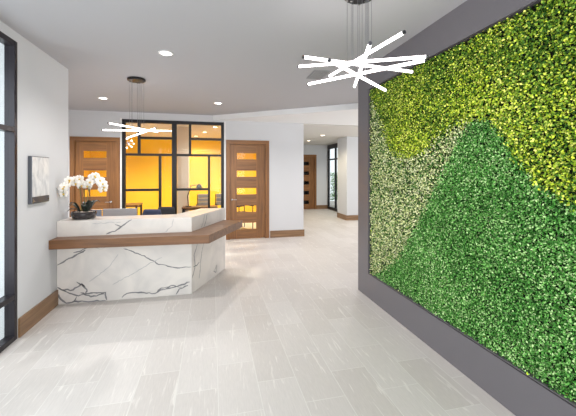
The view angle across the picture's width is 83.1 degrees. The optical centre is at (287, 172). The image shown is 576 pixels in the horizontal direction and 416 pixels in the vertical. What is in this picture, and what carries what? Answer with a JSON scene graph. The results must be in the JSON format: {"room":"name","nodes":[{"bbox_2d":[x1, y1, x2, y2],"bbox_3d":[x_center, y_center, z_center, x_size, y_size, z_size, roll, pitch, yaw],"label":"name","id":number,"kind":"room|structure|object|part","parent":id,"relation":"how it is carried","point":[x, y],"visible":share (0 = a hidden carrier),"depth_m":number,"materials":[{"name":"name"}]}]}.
{"room":"lobby","nodes":[
{"label":"lobby","id":0,"kind":"room"},
{"bbox_2d":[0,21,67,339],"bbox_3d":[-2.089,0.130,0.302,0.160,3.040,8.340,0,0,-13],"label":"wall","id":1,"kind":"structure","parent":0,"point":[42,81],"depth_m":3.58,"materials":[{"name":"white paint"}]},
{"bbox_2d":[0,31,16,352],"bbox_3d":[-2.040,0.178,0.270,0.087,2.943,6.055,0,0,-13],"label":"window","id":2,"kind":"structure","parent":1,"relation":"in","point":[8,301],"depth_m":3.17,"materials":[{"name":"metal"}]},
{"bbox_3d":[-2.563,-1.266,2.510,0.087,0.055,1.355,0,0,-13],"label":"rail","id":3,"kind":"part","parent":2,"relation":"part of","materials":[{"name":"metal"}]},
{"bbox_3d":[-2.563,-0.420,2.510,0.087,0.050,1.355,0,0,-13],"label":"rail","id":4,"kind":"part","parent":2,"relation":"part of","materials":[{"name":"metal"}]},
{"bbox_3d":[-2.563,1.220,2.510,0.087,0.050,1.355,0,0,-13],"label":"rail","id":5,"kind":"part","parent":2,"relation":"part of","materials":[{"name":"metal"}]},
{"bbox_3d":[-2.563,1.625,2.510,0.087,0.050,1.355,0,0,-13],"label":"rail","id":6,"kind":"part","parent":2,"relation":"part of","materials":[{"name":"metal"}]},
{"bbox_2d":[18,290,57,337],"bbox_3d":[-2.779,1.555,3.647,0.020,0.190,0.828,0,0,-13],"label":"baseboard","id":7,"kind":"structure","parent":1,"relation":"attached to","point":[34,315],"depth_m":3.55,"materials":[{"name":"brown wood"}]},
{"bbox_2d":[28,156,48,203],"bbox_3d":[-2.755,0.080,3.602,0.041,0.510,0.380,0,0,-13],"label":"wall picture","id":8,"kind":"object","parent":1,"relation":"attached to","point":[38,167],"visible":1,"depth_m":3.55,"materials":[{"name":"metal"}]},
{"bbox_2d":[84,137,255,215],"bbox_3d":[-3.351,0.200,9.851,6.360,2.900,4.190,0,0,-13],"label":"wall","id":9,"kind":"structure","parent":0,"point":[142,172],"depth_m":11.58,"materials":[{"name":"yellow paint"}]},
{"bbox_2d":[68,110,303,237],"bbox_3d":[-2.711,0.130,7.772,6.360,3.040,0.150,0,0,-13],"label":"wall","id":10,"kind":"structure","parent":0,"point":[286,140],"depth_m":8.24,"materials":[{"name":"white paint"}]},
{"bbox_2d":[70,136,119,216],"bbox_3d":[-4.346,0.425,7.365,1.020,2.450,0.197,0,0,-13],"label":"door","id":11,"kind":"structure","parent":10,"relation":"in","point":[79,164],"depth_m":7.34,"materials":[{"name":"brown wood"}]},
{"bbox_3d":[-4.783,0.472,7.201,0.095,2.355,0.018,0,0,-13],"label":"casing","id":12,"kind":"part","parent":11,"relation":"part of","materials":[{"name":"brown wood"}]},
{"bbox_3d":[-3.882,0.472,7.412,0.095,2.355,0.018,0,0,-13],"label":"casing","id":13,"kind":"part","parent":11,"relation":"part of","materials":[{"name":"brown wood"}]},
{"bbox_2d":[120,118,121,208],"bbox_3d":[-3.817,0.200,7.430,0.034,2.900,0.012,0,0,-13],"label":"trim","id":14,"kind":"structure","parent":10,"relation":"attached to","point":[120,118],"depth_m":7.42,"materials":[{"name":"white paint"}]},
{"bbox_2d":[122,119,223,213],"bbox_3d":[-2.691,0.212,7.729,2.292,2.875,0.082,0,0,-13],"label":"window","id":15,"kind":"structure","parent":10,"relation":"in","point":[173,138],"depth_m":7.68,"materials":[{"name":"black metal"}]},
{"bbox_3d":[-3.389,0.405,7.566,0.718,0.055,0.078,0,0,-13],"label":"rail","id":16,"kind":"part","parent":15,"relation":"part of","materials":[{"name":"black metal"}]},
{"bbox_3d":[-3.246,-0.415,7.599,1.011,0.055,0.078,0,0,-13],"label":"rail","id":17,"kind":"part","parent":15,"relation":"part of","materials":[{"name":"black metal"}]},
{"bbox_3d":[-3.091,-0.806,7.636,0.692,0.055,0.078,0,0,-13],"label":"rail","id":18,"kind":"part","parent":15,"relation":"part of","materials":[{"name":"black metal"}]},
{"bbox_3d":[-2.691,-1.188,7.729,2.152,0.075,0.078,0,0,-13],"label":"rail","id":19,"kind":"part","parent":15,"relation":"part of","materials":[{"name":"black metal"}]},
{"bbox_3d":[-2.298,0.405,7.821,0.718,0.055,0.078,0,0,-13],"label":"rail","id":20,"kind":"part","parent":15,"relation":"part of","materials":[{"name":"black metal"}]},
{"bbox_3d":[-2.145,-0.415,7.857,1.031,0.055,0.078,0,0,-13],"label":"rail","id":21,"kind":"part","parent":15,"relation":"part of","materials":[{"name":"black metal"}]},
{"bbox_3d":[-1.984,-0.806,7.894,0.702,0.055,0.078,0,0,-13],"label":"rail","id":22,"kind":"part","parent":15,"relation":"part of","materials":[{"name":"black metal"}]},
{"bbox_2d":[224,121,225,239],"bbox_3d":[-1.544,0.200,7.961,0.041,2.900,0.012,0,0,-13],"label":"trim","id":23,"kind":"structure","parent":10,"relation":"attached to","point":[224,121],"depth_m":7.96,"materials":[{"name":"white paint"}]},
{"bbox_2d":[226,140,268,239],"bbox_3d":[-1.012,0.425,8.145,1.072,2.450,0.197,0,0,-13],"label":"door","id":24,"kind":"structure","parent":10,"relation":"in","point":[260,164],"depth_m":8.12,"materials":[{"name":"brown wood"}]},
{"bbox_3d":[-1.474,0.472,7.975,0.095,2.355,0.018,0,0,-13],"label":"casing","id":25,"kind":"part","parent":24,"relation":"part of","materials":[{"name":"brown wood"}]},
{"bbox_3d":[-0.523,0.472,8.197,0.095,2.355,0.018,0,0,-13],"label":"casing","id":26,"kind":"part","parent":24,"relation":"part of","materials":[{"name":"brown wood"}]},
{"bbox_2d":[270,229,303,237],"bbox_3d":[-0.037,1.562,8.413,0.900,0.175,0.220,0,0,-13],"label":"baseboard","id":27,"kind":"structure","parent":10,"relation":"attached to","point":[280,233],"depth_m":8.30,"materials":[{"name":"brown wood"}]},
{"bbox_2d":[0,0,466,114],"bbox_3d":[0.535,-1.450,2.544,10.600,0.120,11.510,0,0,-13],"label":"ceiling","id":28,"kind":"structure","parent":0,"point":[244,56],"depth_m":3.53,"materials":[{"name":"grey paint"}]},
{"bbox_2d":[101,76,171,138],"bbox_3d":[-2.216,-0.965,4.823,0.882,0.850,0.944,0,0,-13],"label":"pendant light","id":29,"kind":"object","parent":28,"relation":"hanging from","point":[133,79],"visible":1,"depth_m":4.80,"materials":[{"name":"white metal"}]},
{"bbox_2d":[158,50,173,55],"bbox_3d":[-1.419,-1.385,3.780,0.170,0.009,0.170,0,0,-13],"label":"recessed light","id":30,"kind":"object","parent":28,"relation":"in","point":[162,52],"visible":1,"depth_m":3.78,"materials":[{"name":"white"}]},
{"bbox_2d":[306,70,329,79],"bbox_3d":[0.426,-1.383,4.613,0.230,0.013,0.410,0,0,-13],"label":"ceiling vent","id":31,"kind":"object","parent":28,"relation":"in","point":[316,74],"visible":1,"depth_m":4.58,"materials":[{"name":"grey metal"}]},
{"bbox_2d":[297,0,427,91],"bbox_3d":[0.573,-1.047,2.500,1.029,0.686,1.046,0,0,-13],"label":"pendant light","id":32,"kind":"object","parent":28,"relation":"hanging from","point":[423,58],"visible":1,"depth_m":2.42,"materials":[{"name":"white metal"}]},
{"bbox_2d":[126,103,357,144],"bbox_3d":[-1.031,-1.315,8.800,10.400,0.149,10.594,0,0,-13],"label":"ceiling","id":33,"kind":"structure","parent":0,"point":[343,114],"depth_m":8.25,"materials":[{"name":"white paint"}]},
{"bbox_2d":[0,209,514,415],"bbox_3d":[-0.170,1.700,5.557,10.600,0.100,17.700,0,0,-13],"label":"floor","id":34,"kind":"structure","parent":0,"point":[286,328],"depth_m":2.96,"materials":[{"name":"tile"}]},
{"bbox_2d":[126,203,142,214],"bbox_3d":[-4.569,1.270,9.150,0.770,0.759,0.700,0,0,-13],"label":"table","id":35,"kind":"object","parent":34,"relation":"on","point":[136,205],"visible":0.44,"depth_m":9.04,"materials":[{"name":"brown wood"}]},
{"bbox_2d":[49,208,241,304],"bbox_3d":[-1.813,1.128,4.716,2.381,1.042,1.390,0,0,-13],"label":"reception desk","id":36,"kind":"object","parent":34,"relation":"on","point":[100,258],"visible":1,"depth_m":4.24,"materials":[{"name":"white stone"}]},
{"bbox_2d":[57,172,107,219],"bbox_3d":[-2.704,0.297,4.293,0.563,0.617,0.318,0,0,-35],"label":"potted orchid","id":37,"kind":"object","parent":36,"relation":"on","point":[85,212],"visible":1,"depth_m":4.26,"materials":[{"name":"white plant"}]},
{"bbox_3d":[-2.818,0.191,4.064,0.122,0.096,0.030,-15,-7,-7],"label":"flower","id":38,"kind":"part","parent":37,"relation":"part of","materials":[{"name":"white plant"}]},
{"bbox_3d":[-2.817,0.259,4.078,0.122,0.096,0.030,-3,-12,2],"label":"flower","id":39,"kind":"part","parent":37,"relation":"part of","materials":[{"name":"white plant"}]},
{"bbox_3d":[-2.806,0.168,4.078,0.030,0.096,0.122,4,6,35],"label":"flower","id":40,"kind":"part","parent":37,"relation":"part of","materials":[{"name":"white plant"}]},
{"bbox_3d":[-2.781,0.090,4.128,0.030,0.096,0.122,-6,10,27],"label":"flower","id":41,"kind":"part","parent":37,"relation":"part of","materials":[{"name":"white plant"}]},
{"bbox_3d":[-2.648,0.171,4.291,0.122,0.096,0.030,13,6,-9],"label":"flower","id":42,"kind":"part","parent":37,"relation":"part of","materials":[{"name":"white plant"}]},
{"bbox_3d":[-2.609,0.118,4.282,0.122,0.096,0.030,16,-6,-1],"label":"flower","id":43,"kind":"part","parent":37,"relation":"part of","materials":[{"name":"white plant"}]},
{"bbox_3d":[-2.551,0.035,4.293,0.122,0.096,0.030,0,-19,-1],"label":"flower","id":44,"kind":"part","parent":37,"relation":"part of","materials":[{"name":"white plant"}]},
{"bbox_3d":[-2.483,0.096,4.292,0.122,0.096,0.030,-13,4,-40],"label":"flower","id":45,"kind":"part","parent":37,"relation":"part of","materials":[{"name":"white plant"}]},
{"bbox_3d":[-2.452,0.140,4.299,0.030,0.096,0.122,-17,-2,43],"label":"flower","id":46,"kind":"part","parent":37,"relation":"part of","materials":[{"name":"white plant"}]},
{"bbox_3d":[-2.462,0.217,4.322,0.122,0.096,0.030,-15,18,-33],"label":"flower","id":47,"kind":"part","parent":37,"relation":"part of","materials":[{"name":"white plant"}]},
{"bbox_2d":[70,210,96,219],"bbox_3d":[-2.692,0.558,4.290,0.300,0.095,0.300,0,0,-13],"label":"bowl","id":48,"kind":"object","parent":36,"relation":"on","point":[79,214],"depth_m":4.19,"materials":[{"name":"grey stone"}]},
{"bbox_2d":[91,209,101,215],"bbox_3d":[-2.866,0.735,4.824,0.240,0.370,0.180,0,0,1],"label":"monitor","id":49,"kind":"object","parent":36,"relation":"on","point":[99,211],"visible":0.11,"depth_m":4.81,"materials":[{"name":"grey plastic"}]},
{"bbox_2d":[103,208,136,215],"bbox_3d":[-2.521,0.731,4.874,0.470,0.378,0.180,0,0,-13],"label":"monitor","id":50,"kind":"object","parent":36,"relation":"on","point":[124,211],"visible":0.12,"depth_m":4.87,"materials":[{"name":"grey plastic"}]},
{"bbox_3d":[-2.108,1.282,4.292,1.611,0.734,0.121,0,0,-13],"label":"panel","id":51,"kind":"part","parent":36,"relation":"part of","materials":[{"name":"white stone"}]},
{"bbox_2d":[49,220,241,249],"bbox_3d":[-1.805,0.860,4.682,2.381,0.110,1.320,0,0,-13],"label":"countertop","id":52,"kind":"structure","parent":36,"relation":"on","point":[208,234],"depth_m":4.09,"materials":[{"name":"brown wood"}]},
{"bbox_3d":[-1.253,1.282,5.011,0.120,0.734,1.186,0,0,11],"label":"wing panel","id":53,"kind":"part","parent":36,"relation":"part of","materials":[{"name":"white stone"}]},
{"bbox_2d":[142,209,161,214],"bbox_3d":[-2.582,1.170,5.823,0.638,0.954,0.674,0,0,9],"label":"office chair","id":54,"kind":"object","parent":34,"relation":"on","point":[146,211],"visible":0.09,"depth_m":6.10,"materials":[{"name":"blue fabric"}]},
{"bbox_2d":[158,207,174,214],"bbox_3d":[-2.643,1.198,6.784,0.638,0.899,0.674,0,0,1],"label":"office chair","id":55,"kind":"object","parent":34,"relation":"on","point":[164,210],"visible":0.13,"depth_m":7.05,"materials":[{"name":"black fabric"}]},
{"bbox_2d":[177,127,188,213],"bbox_3d":[-2.928,0.200,9.097,0.300,2.900,0.250,0,0,-13],"label":"column","id":56,"kind":"structure","parent":34,"relation":"on","point":[182,132],"depth_m":8.97,"materials":[{"name":"beige paint"}]},
{"bbox_2d":[182,205,217,212],"bbox_3d":[-2.394,1.284,8.852,0.930,0.729,0.430,0,0,-13],"label":"table","id":57,"kind":"object","parent":34,"relation":"on","point":[184,208],"visible":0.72,"depth_m":8.74,"materials":[{"name":"brown wood"}]},
{"bbox_2d":[185,184,201,206],"bbox_3d":[-2.551,0.614,8.800,0.450,0.610,0.170,0,0,-13],"label":"desk lamp","id":58,"kind":"object","parent":57,"relation":"on","point":[198,185],"visible":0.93,"depth_m":8.76,"materials":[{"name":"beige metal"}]},
{"bbox_2d":[196,194,207,205],"bbox_3d":[-2.579,1.159,9.887,0.410,0.978,0.509,0,0,-13],"label":"chair","id":59,"kind":"object","parent":34,"relation":"on","point":[202,199],"visible":0.39,"depth_m":10.06,"materials":[{"name":"grey fabric"}]},
{"bbox_2d":[215,194,220,204],"bbox_3d":[-2.005,1.159,10.021,0.490,0.978,0.509,0,0,-13],"label":"chair","id":60,"kind":"object","parent":34,"relation":"on","point":[217,196],"visible":0.23,"depth_m":10.18,"materials":[{"name":"grey fabric"}]},
{"bbox_2d":[237,205,253,228],"bbox_3d":[-1.368,1.159,9.552,0.530,0.978,0.509,0,0,-42],"label":"chair","id":61,"kind":"object","parent":34,"relation":"on","point":[250,205],"visible":0.16,"depth_m":9.74,"materials":[{"name":"wood"}]},
{"bbox_2d":[337,137,357,214],"bbox_3d":[2.284,0.205,11.687,0.730,2.889,0.860,0,0,-13],"label":"column","id":62,"kind":"structure","parent":34,"relation":"on","point":[347,147],"depth_m":11.27,"materials":[{"name":"white paint"}]},
{"bbox_2d":[337,212,357,220],"bbox_3d":[2.286,1.562,11.677,0.770,0.175,0.880,0,0,-13],"label":"baseboard","id":63,"kind":"structure","parent":62,"relation":"attached to","point":[339,215],"depth_m":11.24,"materials":[{"name":"brown wood"}]},
{"bbox_2d":[304,162,308,203],"bbox_3d":[0.590,0.300,15.265,1.500,2.700,1.140,0,0,-13],"label":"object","id":64,"kind":"structure","parent":0,"point":[305,163],"depth_m":15.82,"materials":[{"name":"black glass"}]},
{"bbox_2d":[304,145,326,204],"bbox_3d":[0.403,0.190,14.549,3.090,2.920,0.150,0,0,-13],"label":"wall","id":65,"kind":"structure","parent":0,"point":[320,151],"depth_m":14.72,"materials":[{"name":"white paint"}]},
{"bbox_2d":[304,155,316,208],"bbox_3d":[0.749,0.425,14.606,1.080,2.450,0.197,0,0,-13],"label":"door","id":66,"kind":"structure","parent":65,"relation":"in","point":[311,168],"depth_m":14.64,"materials":[{"name":"brown wood"}]},
{"bbox_3d":[1.242,0.472,14.659,0.095,2.355,0.018,0,0,-13],"label":"casing","id":67,"kind":"part","parent":66,"relation":"part of","materials":[{"name":"brown wood"}]},
{"bbox_2d":[317,205,327,208],"bbox_3d":[1.559,1.562,14.732,0.555,0.175,0.020,0,0,-13],"label":"baseboard","id":68,"kind":"structure","parent":65,"relation":"attached to","point":[318,206],"depth_m":14.72,"materials":[{"name":"brown wood"}]},
{"bbox_2d":[327,143,336,211],"bbox_3d":[2.144,0.205,13.493,0.080,2.889,2.700,0,0,-13],"label":"window","id":69,"kind":"structure","parent":65,"relation":"in","point":[332,146],"depth_m":14.54,"materials":[{"name":"black metal"}]},
{"bbox_3d":[1.944,-1.145,14.350,0.080,0.189,0.820,0,0,-13],"label":"rail","id":70,"kind":"part","parent":69,"relation":"part of","materials":[{"name":"black metal"}]},
{"bbox_2d":[358,0,575,415],"bbox_3d":[1.952,0.130,0.885,0.195,3.040,7.635,0,0,-13],"label":"wall","id":71,"kind":"structure","parent":0,"point":[522,396],"depth_m":2.85,"materials":[{"name":"grey laminate"}]},
{"bbox_2d":[368,0,575,407],"bbox_3d":[1.528,0.121,2.482,0.101,2.431,3.733,0,0,-13],"label":"panel","id":72,"kind":"object","parent":71,"relation":"attached to","point":[472,153],"visible":1,"depth_m":2.44,"materials":[{"name":"green plant"}]},
{"label":"outside","id":73,"kind":"structure","parent":0,"visible":0},
{"bbox_2d":[330,201,334,207],"bbox_3d":[3.583,1.720,15.883,3.790,0.100,6.700,0,0,-13],"label":"ground","id":74,"kind":"structure","parent":73,"point":[332,203],"depth_m":17.24,"materials":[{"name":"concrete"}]},
{"bbox_2d":[330,172,334,199],"bbox_3d":[2.520,0.814,15.778,1.028,1.712,1.018,0,0,-13],"label":"shrub","id":75,"kind":"object","parent":74,"relation":"on","point":[332,175],"visible":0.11,"depth_m":15.80,"materials":[{"name":"green plant"}]}
]}

